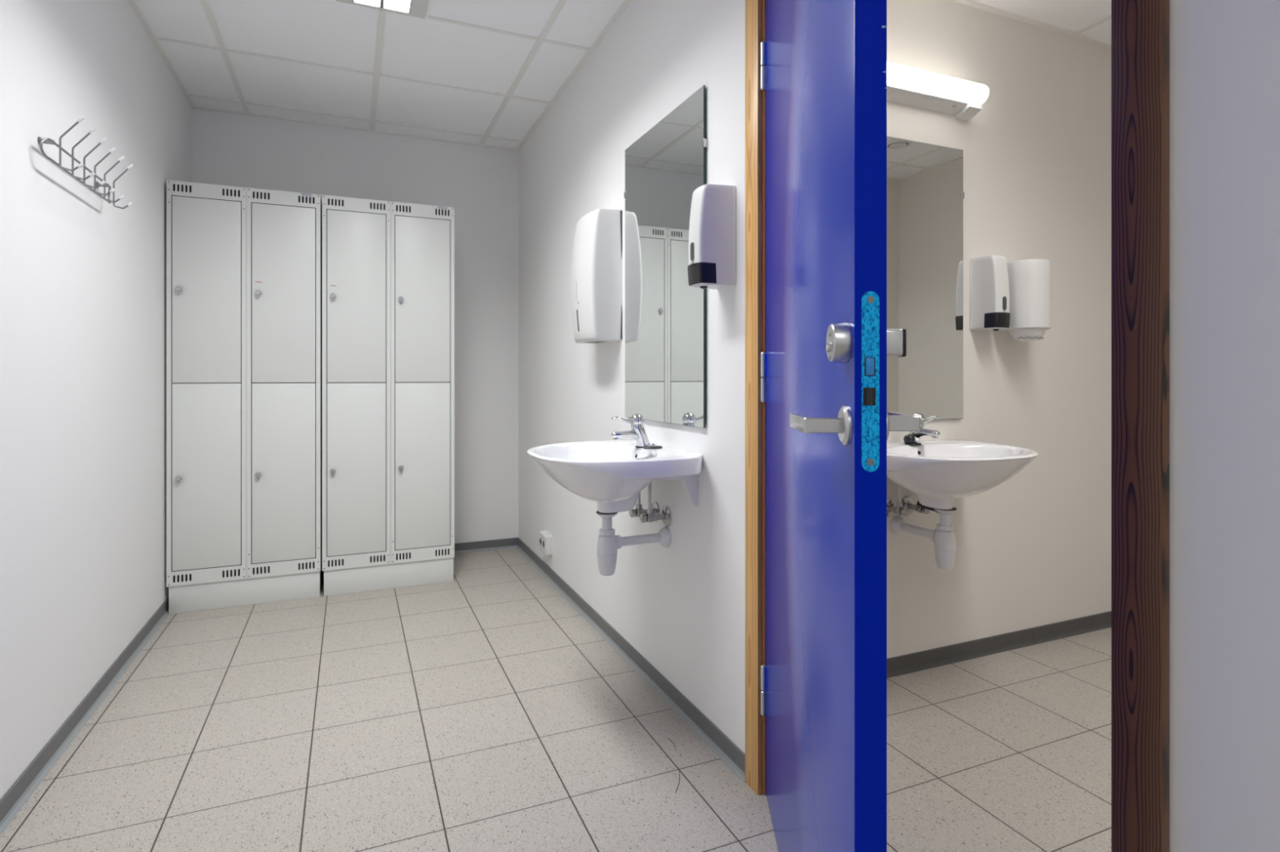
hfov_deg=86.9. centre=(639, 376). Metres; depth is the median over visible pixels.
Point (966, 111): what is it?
socket
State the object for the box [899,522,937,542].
outlet
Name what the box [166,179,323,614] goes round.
tall cabinet
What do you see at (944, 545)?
cup
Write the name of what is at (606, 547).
cup
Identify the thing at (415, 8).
recessed light
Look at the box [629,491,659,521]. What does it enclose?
shutoff valve
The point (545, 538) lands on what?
power socket
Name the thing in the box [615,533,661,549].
outlet
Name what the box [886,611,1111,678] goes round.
baseboard
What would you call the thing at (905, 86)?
wall lamp
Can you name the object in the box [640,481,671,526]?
shutoff valve
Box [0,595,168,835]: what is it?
baseboard
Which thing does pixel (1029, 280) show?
dispenser
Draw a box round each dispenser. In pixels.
[570,208,622,343]
[687,184,736,289]
[969,255,1009,330]
[991,258,1051,341]
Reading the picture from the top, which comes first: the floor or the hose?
the hose
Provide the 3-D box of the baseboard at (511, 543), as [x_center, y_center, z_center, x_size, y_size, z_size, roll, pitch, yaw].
[-1.504,1.003,3.752,1.665,0.058,0.018,0,0,-23]
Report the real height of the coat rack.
0.147 m
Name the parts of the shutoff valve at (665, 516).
valve knob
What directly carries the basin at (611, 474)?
attached to the wall at (681, 606)
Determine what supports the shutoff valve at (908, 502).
attached to the wall at (1033, 548)
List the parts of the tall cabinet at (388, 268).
frame, door, door, door, door, frame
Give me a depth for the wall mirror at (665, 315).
2.15 m
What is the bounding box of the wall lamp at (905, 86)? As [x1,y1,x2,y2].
[886,62,989,121]
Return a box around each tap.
[610,413,650,448]
[903,413,940,445]
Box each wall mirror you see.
[624,84,707,428]
[886,136,964,419]
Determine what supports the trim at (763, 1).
attached to the wall at (681, 606)
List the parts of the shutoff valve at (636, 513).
valve knob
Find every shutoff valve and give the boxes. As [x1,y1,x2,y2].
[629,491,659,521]
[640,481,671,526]
[886,484,908,516]
[901,496,929,514]
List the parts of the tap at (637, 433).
lever, spout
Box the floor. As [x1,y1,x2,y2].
[0,547,1111,851]
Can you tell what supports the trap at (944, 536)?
attached to the wall at (1033, 548)
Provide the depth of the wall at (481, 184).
3.96 m
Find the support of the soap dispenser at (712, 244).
attached to the wall at (681, 606)
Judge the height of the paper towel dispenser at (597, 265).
0.493 m
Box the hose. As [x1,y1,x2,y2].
[916,501,939,513]
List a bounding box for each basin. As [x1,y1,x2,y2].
[527,439,702,513]
[886,439,1038,509]
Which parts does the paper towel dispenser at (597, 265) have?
plate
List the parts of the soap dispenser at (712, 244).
plate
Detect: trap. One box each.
[595,511,671,576]
[889,507,956,570]
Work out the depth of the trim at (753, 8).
1.68 m
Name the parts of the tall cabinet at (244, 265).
frame, door, door, frame, door, door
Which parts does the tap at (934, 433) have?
knob, hand shower knob, knob, spout, lever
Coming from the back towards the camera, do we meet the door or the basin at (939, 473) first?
the basin at (939, 473)
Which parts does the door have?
handle, handle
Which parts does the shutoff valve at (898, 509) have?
valve knob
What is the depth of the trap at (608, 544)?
2.08 m
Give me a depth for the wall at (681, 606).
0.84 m
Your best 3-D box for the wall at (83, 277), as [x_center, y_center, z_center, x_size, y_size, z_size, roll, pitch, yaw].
[-1.190,-0.171,0.741,0.120,2.406,5.800,0,0,-23]
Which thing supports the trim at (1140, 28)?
attached to the wall at (681, 606)
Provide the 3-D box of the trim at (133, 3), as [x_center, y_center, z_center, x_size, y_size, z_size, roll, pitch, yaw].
[0.819,-1.370,1.603,4.251,0.008,5.800,0,0,-23]
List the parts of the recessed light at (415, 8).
tube panel, louvre rail, tube panel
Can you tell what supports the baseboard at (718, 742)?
attached to the wall at (681, 606)
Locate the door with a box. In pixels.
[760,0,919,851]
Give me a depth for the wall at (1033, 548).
2.60 m
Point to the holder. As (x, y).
(653, 446)
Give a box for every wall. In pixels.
[0,0,191,799]
[191,107,518,543]
[518,0,1279,851]
[886,0,1111,658]
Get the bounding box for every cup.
[596,534,617,576]
[933,529,955,570]
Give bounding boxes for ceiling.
[135,0,1111,148]
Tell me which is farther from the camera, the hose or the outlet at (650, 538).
the hose
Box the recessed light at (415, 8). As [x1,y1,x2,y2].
[335,0,428,18]
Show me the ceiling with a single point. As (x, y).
(481, 72)
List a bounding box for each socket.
[539,530,552,555]
[955,102,982,121]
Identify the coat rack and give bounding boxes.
[37,116,133,208]
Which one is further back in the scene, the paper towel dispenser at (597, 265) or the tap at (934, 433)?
the paper towel dispenser at (597, 265)
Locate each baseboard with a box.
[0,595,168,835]
[454,537,517,554]
[516,537,745,782]
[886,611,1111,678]
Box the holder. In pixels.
[643,443,662,448]
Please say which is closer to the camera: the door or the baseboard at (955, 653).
the door
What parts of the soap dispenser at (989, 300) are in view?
plate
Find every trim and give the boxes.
[128,0,1111,151]
[745,0,762,795]
[762,0,765,795]
[1111,0,1169,851]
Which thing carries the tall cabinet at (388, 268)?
on the floor
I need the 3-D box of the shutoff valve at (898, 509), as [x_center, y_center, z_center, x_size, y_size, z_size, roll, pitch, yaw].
[0.868,0.387,2.290,0.065,0.195,0.092,0,0,-23]
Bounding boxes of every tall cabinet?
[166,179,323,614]
[322,195,454,596]
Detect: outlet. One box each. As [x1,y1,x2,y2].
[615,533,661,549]
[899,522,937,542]
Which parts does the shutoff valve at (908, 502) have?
valve knob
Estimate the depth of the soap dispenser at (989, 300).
2.43 m
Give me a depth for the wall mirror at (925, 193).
2.39 m
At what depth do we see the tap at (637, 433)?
2.12 m

